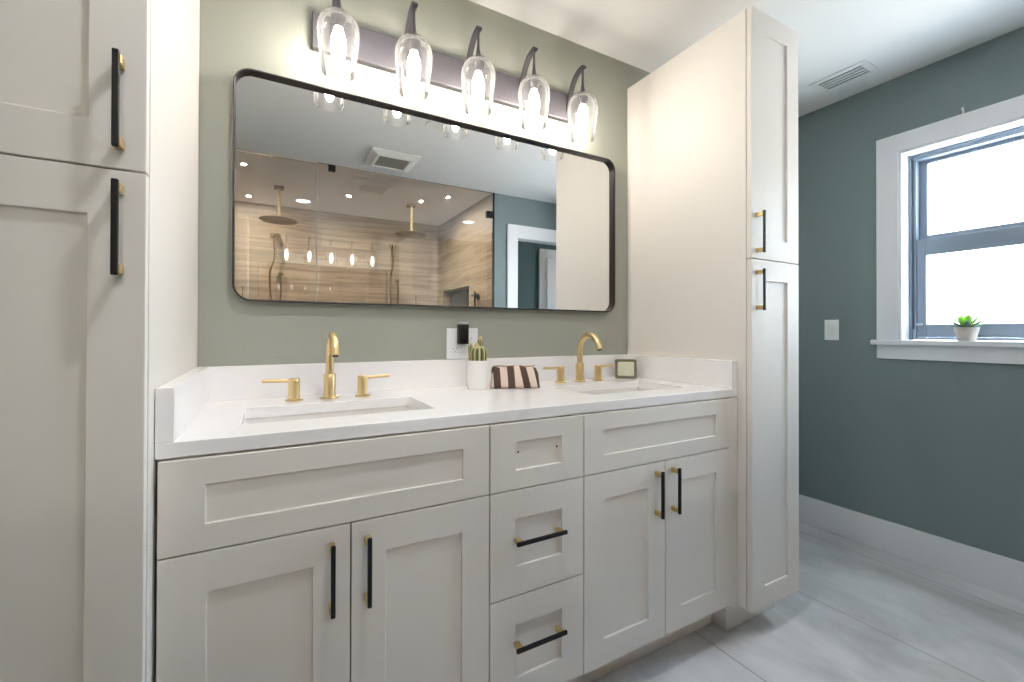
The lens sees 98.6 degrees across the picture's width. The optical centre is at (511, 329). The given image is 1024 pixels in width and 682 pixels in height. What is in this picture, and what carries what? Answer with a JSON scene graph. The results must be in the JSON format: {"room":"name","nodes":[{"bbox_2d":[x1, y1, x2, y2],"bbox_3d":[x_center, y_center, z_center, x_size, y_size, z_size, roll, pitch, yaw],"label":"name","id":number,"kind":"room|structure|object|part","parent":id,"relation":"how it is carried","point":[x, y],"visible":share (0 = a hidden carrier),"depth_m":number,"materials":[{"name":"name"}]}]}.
{"room":"bathroom","nodes":[
{"label":"bathroom","id":0,"kind":"room"},
{"bbox_2d":[197,0,649,366],"bbox_3d":[0.171,-0.075,1.929,3.683,2.375,0.100,0,0,-29],"label":"wall","id":1,"kind":"structure","parent":0,"point":[269,36],"depth_m":1.53,"materials":[{"name":"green paint"}]},
{"bbox_2d":[207,354,627,401],"bbox_3d":[-0.176,0.160,1.661,1.657,0.099,0.028,0,0,-29],"label":"backsplash","id":2,"kind":"structure","parent":1,"relation":"attached to","point":[225,383],"depth_m":1.48,"materials":[{"name":"white stone"}]},
{"bbox_2d":[232,68,614,311],"bbox_3d":[-0.181,-0.429,1.659,1.473,0.692,0.032,0,0,-29],"label":"wall mirror","id":3,"kind":"object","parent":1,"relation":"attached to","point":[339,197],"visible":1,"depth_m":1.55,"materials":[{"name":"black mirror"}]},
{"bbox_2d":[312,0,597,142],"bbox_3d":[-0.137,-0.931,1.599,1.065,0.299,0.183,0,0,-29],"label":"vanity light","id":4,"kind":"object","parent":1,"relation":"attached to","point":[405,56],"visible":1,"depth_m":1.56,"materials":[{"name":"clear glass"}]},
{"bbox_3d":[-0.552,-1.010,1.385,0.025,0.146,0.111,0,0,-29],"label":"arm","id":5,"kind":"part","parent":4,"relation":"part of","materials":[{"name":"grey metal"}]},
{"bbox_3d":[-0.530,-0.876,1.346,0.123,0.185,0.123,0,0,-29],"label":"lamp shade","id":6,"kind":"part","parent":4,"relation":"part of","materials":[{"name":"clear glass"}]},
{"bbox_3d":[-0.530,-0.859,1.346,0.044,0.128,0.044,0,0,-29],"label":"bulb","id":7,"kind":"part","parent":4,"relation":"part of","materials":[{"name":"white glass"}]},
{"bbox_2d":[331,0,345,29],"bbox_3d":[-0.530,-0.999,1.347,0.044,0.152,0.044,0,0,-29],"label":"socket","id":8,"kind":"object","parent":4,"relation":"attached to","point":[338,19],"depth_m":1.33,"materials":[{"name":"grey metal"}]},
{"bbox_3d":[-0.347,-1.008,1.499,0.025,0.146,0.111,0,0,-29],"label":"arm","id":9,"kind":"part","parent":4,"relation":"part of","materials":[{"name":"grey metal"}]},
{"bbox_3d":[-0.326,-0.875,1.460,0.123,0.185,0.123,0,0,-29],"label":"lamp shade","id":10,"kind":"part","parent":4,"relation":"part of","materials":[{"name":"clear glass"}]},
{"bbox_3d":[-0.326,-0.857,1.460,0.044,0.128,0.044,0,0,-29],"label":"bulb","id":11,"kind":"part","parent":4,"relation":"part of","materials":[{"name":"white glass"}]},
{"bbox_2d":[407,5,420,53],"bbox_3d":[-0.325,-0.998,1.461,0.044,0.152,0.044,0,0,-29],"label":"socket","id":12,"kind":"object","parent":4,"relation":"attached to","point":[414,44],"depth_m":1.45,"materials":[{"name":"grey metal"}]},
{"bbox_3d":[-0.142,-1.007,1.613,0.025,0.146,0.111,0,0,-29],"label":"arm","id":13,"kind":"part","parent":4,"relation":"part of","materials":[{"name":"grey metal"}]},
{"bbox_3d":[-0.121,-0.856,1.574,0.044,0.128,0.044,0,0,-29],"label":"bulb","id":14,"kind":"part","parent":4,"relation":"part of","materials":[{"name":"white glass"}]},
{"bbox_2d":[472,29,483,73],"bbox_3d":[-0.120,-0.997,1.575,0.044,0.152,0.044,0,0,-29],"label":"socket","id":15,"kind":"object","parent":4,"relation":"attached to","point":[477,64],"depth_m":1.57,"materials":[{"name":"grey metal"}]},
{"bbox_3d":[-0.121,-0.874,1.574,0.123,0.185,0.123,0,0,-29],"label":"lamp shade","id":16,"kind":"part","parent":4,"relation":"part of","materials":[{"name":"clear glass"}]},
{"bbox_3d":[0.063,-1.006,1.727,0.025,0.146,0.111,0,0,-29],"label":"arm","id":17,"kind":"part","parent":4,"relation":"part of","materials":[{"name":"grey metal"}]},
{"bbox_3d":[0.084,-0.873,1.688,0.123,0.185,0.123,0,0,-29],"label":"lamp shade","id":18,"kind":"part","parent":4,"relation":"part of","materials":[{"name":"clear glass"}]},
{"bbox_3d":[0.084,-0.855,1.688,0.044,0.128,0.044,0,0,-29],"label":"bulb","id":19,"kind":"part","parent":4,"relation":"part of","materials":[{"name":"white glass"}]},
{"bbox_2d":[528,50,539,90],"bbox_3d":[0.085,-0.996,1.689,0.044,0.152,0.044,0,0,-29],"label":"socket","id":20,"kind":"object","parent":4,"relation":"attached to","point":[533,83],"depth_m":1.68,"materials":[{"name":"grey metal"}]},
{"bbox_3d":[0.268,-1.005,1.841,0.025,0.146,0.111,0,0,-29],"label":"arm","id":21,"kind":"part","parent":4,"relation":"part of","materials":[{"name":"grey metal"}]},
{"bbox_3d":[0.289,-0.872,1.802,0.123,0.185,0.123,0,0,-29],"label":"lamp shade","id":22,"kind":"part","parent":4,"relation":"part of","materials":[{"name":"clear glass"}]},
{"bbox_3d":[0.289,-0.854,1.802,0.044,0.128,0.044,0,0,-29],"label":"bulb","id":23,"kind":"part","parent":4,"relation":"part of","materials":[{"name":"white glass"}]},
{"bbox_2d":[577,68,587,106],"bbox_3d":[0.289,-0.994,1.803,0.044,0.152,0.044,0,0,-29],"label":"socket","id":24,"kind":"object","parent":4,"relation":"attached to","point":[582,100],"depth_m":1.79,"materials":[{"name":"grey metal"}]},
{"bbox_2d":[446,328,477,358],"bbox_3d":[-0.188,0.051,1.667,0.127,0.116,0.008,0,0,-29],"label":"electrical outlet","id":25,"kind":"object","parent":1,"relation":"attached to","point":[454,350],"visible":0.59,"depth_m":1.65,"materials":[{"name":"white plastic"}]},
{"bbox_2d":[451,334,458,352],"bbox_3d":[-0.213,0.051,1.649,0.033,0.068,0.002,0,0,-29],"label":"socket","id":26,"kind":"object","parent":25,"relation":"attached to","point":[454,346],"depth_m":1.65,"materials":[{"name":"grey plastic"}]},
{"bbox_2d":[457,322,468,343],"bbox_3d":[-0.183,0.012,1.646,0.040,0.083,0.030,0,0,-29],"label":"plug","id":27,"kind":"object","parent":25,"relation":"attached to","point":[462,327],"visible":1,"depth_m":1.63,"materials":[{"name":"black plastic"}]},
{"bbox_2d":[466,334,473,351],"bbox_3d":[-0.160,0.052,1.679,0.033,0.068,0.002,0,0,-29],"label":"socket","id":28,"kind":"object","parent":25,"relation":"attached to","point":[471,336],"depth_m":1.68,"materials":[{"name":"grey plastic"}]},
{"bbox_2d":[469,0,1023,116],"bbox_3d":[1.575,-1.307,0.650,4.880,0.080,3.712,0,0,-29],"label":"ceiling","id":29,"kind":"structure","parent":0,"point":[899,38],"depth_m":1.83,"materials":[{"name":"white paint"}]},
{"bbox_2d":[808,60,880,93],"bbox_3d":[1.653,-1.255,2.196,0.159,0.005,0.247,0,0,-29],"label":"ceiling vent","id":30,"kind":"object","parent":29,"relation":"in","point":[839,79],"visible":1,"depth_m":2.19,"materials":[{"name":"white metal"}]},
{"bbox_2d":[592,521,1023,681],"bbox_3d":[1.569,1.148,0.635,4.880,0.080,3.712,0,0,-29],"label":"floor","id":31,"kind":"structure","parent":0,"point":[859,612],"depth_m":1.61,"materials":[{"name":"grey tile"}]},
{"bbox_2d":[0,0,199,681],"bbox_3d":[-0.950,-0.025,0.875,0.460,2.256,0.650,0,0,-29],"label":"tall cabinet","id":32,"kind":"object","parent":31,"relation":"on","point":[99,99],"visible":0.98,"depth_m":0.70,"materials":[{"name":"white paint"}]},
{"bbox_3d":[-0.813,0.361,0.625,0.456,1.242,0.019,0,0,-29],"label":"door","id":33,"kind":"part","parent":32,"relation":"part of","materials":[{"name":"white paint"}]},
{"bbox_3d":[-0.811,-0.708,0.632,0.456,0.891,0.019,0,0,-29],"label":"door","id":34,"kind":"part","parent":32,"relation":"part of","materials":[{"name":"white paint"}]},
{"bbox_3d":[-0.629,-0.161,0.701,0.012,0.151,0.032,0,0,-29],"label":"handle","id":35,"kind":"part","parent":32,"relation":"part of","materials":[{"name":"black metal"}]},
{"bbox_3d":[-0.628,-0.364,0.702,0.012,0.153,0.032,0,0,-29],"label":"handle","id":36,"kind":"part","parent":32,"relation":"part of","materials":[{"name":"black metal"}]},
{"bbox_2d":[156,424,488,681],"bbox_3d":[-0.473,0.671,1.168,0.659,0.870,0.594,0,0,-29],"label":"base cabinet","id":37,"kind":"object","parent":31,"relation":"on","point":[363,559],"visible":0.98,"depth_m":0.92,"materials":[{"name":"white paint"}]},
{"bbox_3d":[-0.492,0.689,0.866,0.325,0.554,0.019,0,0,-29],"label":"door","id":38,"kind":"part","parent":37,"relation":"part of","materials":[{"name":"white paint"}]},
{"bbox_3d":[-0.369,0.513,0.905,0.012,0.146,0.032,0,0,-29],"label":"handle","id":39,"kind":"part","parent":37,"relation":"part of","materials":[{"name":"black metal"}]},
{"bbox_3d":[-0.306,0.513,0.940,0.012,0.146,0.032,0,0,-29],"label":"handle","id":40,"kind":"part","parent":37,"relation":"part of","materials":[{"name":"black metal"}]},
{"bbox_3d":[-0.204,0.691,1.026,0.326,0.554,0.019,0,0,-29],"label":"door","id":41,"kind":"part","parent":37,"relation":"part of","materials":[{"name":"white paint"}]},
{"bbox_2d":[486,414,582,681],"bbox_3d":[-0.055,0.673,1.401,0.293,0.870,0.594,0,0,-29],"label":"base cabinet","id":42,"kind":"object","parent":31,"relation":"on","point":[535,495],"visible":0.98,"depth_m":1.17,"materials":[{"name":"white paint"}]},
{"bbox_2d":[155,354,736,459],"bbox_3d":[-0.047,0.173,1.430,1.657,0.128,0.558,0,0,-29],"label":"countertop","id":43,"kind":"structure","parent":42,"relation":"on","point":[202,410],"depth_m":1.30,"materials":[{"name":"white stone"}]},
{"bbox_2d":[262,332,389,401],"bbox_3d":[-0.526,0.106,1.286,0.358,0.201,0.160,0,0,-29],"label":"faucet","id":44,"kind":"object","parent":43,"relation":"on","point":[332,342],"visible":1,"depth_m":1.32,"materials":[{"name":"gold metal"}]},
{"bbox_3d":[-0.678,0.147,1.264,0.071,0.013,0.010,0,0,-29],"label":"lever","id":45,"kind":"part","parent":44,"relation":"part of","materials":[{"name":"gold metal"}]},
{"bbox_3d":[-0.522,0.070,1.281,0.024,0.129,0.146,0,0,-29],"label":"spout","id":46,"kind":"part","parent":44,"relation":"part of","materials":[{"name":"gold metal"}]},
{"bbox_3d":[-0.427,0.148,1.404,0.071,0.013,0.010,0,0,-29],"label":"lever","id":47,"kind":"part","parent":44,"relation":"part of","materials":[{"name":"gold metal"}]},
{"bbox_2d":[243,406,416,424],"bbox_3d":[-0.452,0.304,1.158,0.482,0.136,0.284,0,0,-29],"label":"sink","id":48,"kind":"object","parent":43,"relation":"in","point":[400,408],"visible":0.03,"depth_m":1.26,"materials":[{"name":"white ceramic"}]},
{"bbox_2d":[466,336,488,389],"bbox_3d":[-0.122,0.115,1.562,0.080,0.188,0.080,0,0,-29],"label":"potted cactus","id":49,"kind":"object","parent":43,"relation":"on","point":[477,363],"visible":1,"depth_m":1.53,"materials":[{"name":"ceramic"}]},
{"bbox_3d":[-0.146,0.079,1.560,0.020,0.072,0.019,0,0,-7],"label":"stem","id":50,"kind":"part","parent":49,"relation":"part of","materials":[{"name":"green plant"}]},
{"bbox_2d":[466,360,488,389],"bbox_3d":[-0.122,0.159,1.562,0.080,0.101,0.080,0,0,-29],"label":"pot","id":51,"kind":"object","parent":49,"relation":"on","point":[477,370],"depth_m":1.53,"materials":[{"name":"white ceramic"}]},
{"bbox_3d":[-0.118,0.085,1.553,0.063,0.060,0.060,0,0,-29],"label":"stem","id":52,"kind":"part","parent":49,"relation":"part of","materials":[{"name":"green plant"}]},
{"bbox_3d":[-0.116,0.069,1.588,0.022,0.094,0.022,0,0,38],"label":"stem","id":53,"kind":"part","parent":49,"relation":"part of","materials":[{"name":"green plant"}]},
{"bbox_2d":[490,365,539,387],"bbox_3d":[0.010,0.168,1.591,0.180,0.081,0.058,0,0,-5],"label":"pouch","id":54,"kind":"object","parent":43,"relation":"on","point":[514,376],"visible":1,"depth_m":1.57,"materials":[{"name":"fabric"}]},
{"bbox_2d":[543,332,613,382],"bbox_3d":[0.305,0.111,1.760,0.358,0.201,0.160,0,0,-29],"label":"faucet","id":55,"kind":"object","parent":43,"relation":"on","point":[579,365],"visible":1,"depth_m":1.79,"materials":[{"name":"gold metal"}]},
{"bbox_3d":[0.153,0.152,1.737,0.071,0.013,0.010,0,0,-29],"label":"lever","id":56,"kind":"part","parent":55,"relation":"part of","materials":[{"name":"gold metal"}]},
{"bbox_3d":[0.308,0.075,1.754,0.024,0.129,0.146,0,0,-29],"label":"spout","id":57,"kind":"part","parent":55,"relation":"part of","materials":[{"name":"gold metal"}]},
{"bbox_2d":[581,387,651,394],"bbox_3d":[0.394,0.309,1.628,0.482,0.136,0.284,0,0,-29],"label":"sink","id":58,"kind":"object","parent":43,"relation":"in","point":[637,388],"visible":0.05,"depth_m":1.79,"materials":[{"name":"white ceramic"}]},
{"bbox_2d":[614,359,636,378],"bbox_3d":[0.500,0.171,1.942,0.092,0.084,0.039,0,0,7],"label":"tealight holder","id":59,"kind":"object","parent":43,"relation":"on","point":[623,368],"visible":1,"depth_m":1.92,"materials":[{"name":"green glass"}]},
{"bbox_3d":[0.498,0.171,1.925,0.071,0.063,0.004,0,0,7],"label":"panel","id":60,"kind":"part","parent":59,"relation":"part of","materials":[{"name":"beige glass"}]},
{"bbox_3d":[0.069,0.550,1.178,0.292,0.270,0.019,0,0,-29],"label":"drawer","id":61,"kind":"part","parent":42,"relation":"part of","materials":[{"name":"white paint"}]},
{"bbox_3d":[0.069,0.326,1.180,0.292,0.171,0.019,0,0,-29],"label":"drawer","id":62,"kind":"part","parent":42,"relation":"part of","materials":[{"name":"white paint"}]},
{"bbox_3d":[0.068,0.829,1.177,0.292,0.281,0.019,0,0,-29],"label":"drawer","id":63,"kind":"part","parent":42,"relation":"part of","materials":[{"name":"white paint"}]},
{"bbox_3d":[0.074,0.807,1.150,0.154,0.012,0.032,0,0,-29],"label":"handle","id":64,"kind":"part","parent":42,"relation":"part of","materials":[{"name":"black metal"}]},
{"bbox_3d":[0.074,0.540,1.152,0.154,0.012,0.032,0,0,-29],"label":"handle","id":65,"kind":"part","parent":42,"relation":"part of","materials":[{"name":"black metal"}]},
{"bbox_2d":[568,397,736,681],"bbox_3d":[0.379,0.676,1.642,0.698,0.870,0.594,0,0,-29],"label":"base cabinet","id":66,"kind":"object","parent":31,"relation":"on","point":[660,481],"visible":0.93,"depth_m":1.38,"materials":[{"name":"white paint"}]},
{"bbox_3d":[0.340,0.694,1.329,0.323,0.554,0.019,0,0,-29],"label":"door","id":67,"kind":"part","parent":66,"relation":"part of","materials":[{"name":"white paint"}]},
{"bbox_3d":[0.459,0.510,1.366,0.012,0.145,0.032,0,0,-29],"label":"handle","id":68,"kind":"part","parent":66,"relation":"part of","materials":[{"name":"black metal"}]},
{"bbox_3d":[0.524,0.510,1.402,0.012,0.145,0.032,0,0,-29],"label":"handle","id":69,"kind":"part","parent":66,"relation":"part of","materials":[{"name":"black metal"}]},
{"bbox_3d":[0.624,0.696,1.486,0.320,0.554,0.019,0,0,-29],"label":"door","id":70,"kind":"part","parent":66,"relation":"part of","materials":[{"name":"white paint"}]},
{"bbox_2d":[627,5,798,631],"bbox_3d":[0.830,-0.015,1.868,0.298,2.256,0.642,0,0,-29],"label":"tall cabinet","id":71,"kind":"object","parent":31,"relation":"on","point":[712,131],"visible":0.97,"depth_m":1.65,"materials":[{"name":"white paint"}]},
{"bbox_3d":[0.875,-0.141,1.545,0.012,0.146,0.032,0,0,-29],"label":"handle","id":72,"kind":"part","parent":71,"relation":"part of","materials":[{"name":"black metal"}]},
{"bbox_3d":[0.875,-0.344,1.546,0.012,0.148,0.032,0,0,-29],"label":"handle","id":73,"kind":"part","parent":71,"relation":"part of","materials":[{"name":"black metal"}]},
{"bbox_3d":[0.967,-0.698,1.629,0.296,0.891,0.019,0,0,-29],"label":"door","id":74,"kind":"part","parent":71,"relation":"part of","materials":[{"name":"white paint"}]},
{"bbox_3d":[0.965,0.371,1.622,0.296,1.242,0.019,0,0,-29],"label":"door","id":75,"kind":"part","parent":71,"relation":"part of","materials":[{"name":"white paint"}]},
{"bbox_2d":[795,27,1023,561],"bbox_3d":[2.249,-0.071,1.787,0.190,2.375,2.168,0,0,-29],"label":"wall","id":76,"kind":"structure","parent":0,"point":[936,448],"depth_m":2.23,"materials":[{"name":"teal paint"}]},
{"bbox_2d":[825,320,838,339],"bbox_3d":[1.770,0.001,2.440,0.011,0.112,0.070,0,0,-29],"label":"light switch","id":77,"kind":"object","parent":76,"relation":"attached to","point":[831,326],"visible":1,"depth_m":2.43,"materials":[{"name":"white plastic"}]},
{"bbox_2d":[799,494,1023,600],"bbox_3d":[2.131,1.038,1.776,0.016,0.156,2.031,0,0,-29],"label":"baseboard","id":78,"kind":"structure","parent":76,"relation":"attached to","point":[1002,574],"depth_m":2.09,"materials":[{"name":"white paint"}]},
{"bbox_2d":[870,95,1023,363],"bbox_3d":[2.184,-0.413,1.858,0.227,1.113,1.037,0,0,-29],"label":"window","id":79,"kind":"structure","parent":76,"relation":"in","point":[904,241],"depth_m":2.16,"materials":[{"name":"white paint"}]},
{"bbox_3d":[2.224,-0.410,1.880,0.095,0.918,0.800,0,0,-29],"label":"frame","id":80,"kind":"part","parent":79,"relation":"part of","materials":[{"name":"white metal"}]},
{"bbox_2d":[948,314,985,340],"bbox_3d":[2.058,-0.012,1.994,0.122,0.123,0.132,0,0,-14],"label":"potted succulent","id":81,"kind":"object","parent":79,"relation":"on","point":[966,331],"visible":1,"depth_m":1.97,"materials":[{"name":"white ceramic"}]},
{"bbox_2d":[953,327,979,340],"bbox_3d":[2.054,0.019,1.990,0.085,0.061,0.085,0,0,-29],"label":"pot","id":82,"kind":"object","parent":81,"relation":"on","point":[962,333],"depth_m":1.96,"materials":[{"name":"white ceramic"}]},
{"bbox_3d":[2.207,-0.206,1.870,0.027,0.481,0.747,0,0,-29],"label":"sash","id":83,"kind":"part","parent":79,"relation":"part of","materials":[{"name":"grey metal"}]},
{"bbox_3d":[2.237,-0.615,1.888,0.027,0.454,0.747,0,0,-29],"label":"sash","id":84,"kind":"part","parent":79,"relation":"part of","materials":[{"name":"grey metal"}]}
]}

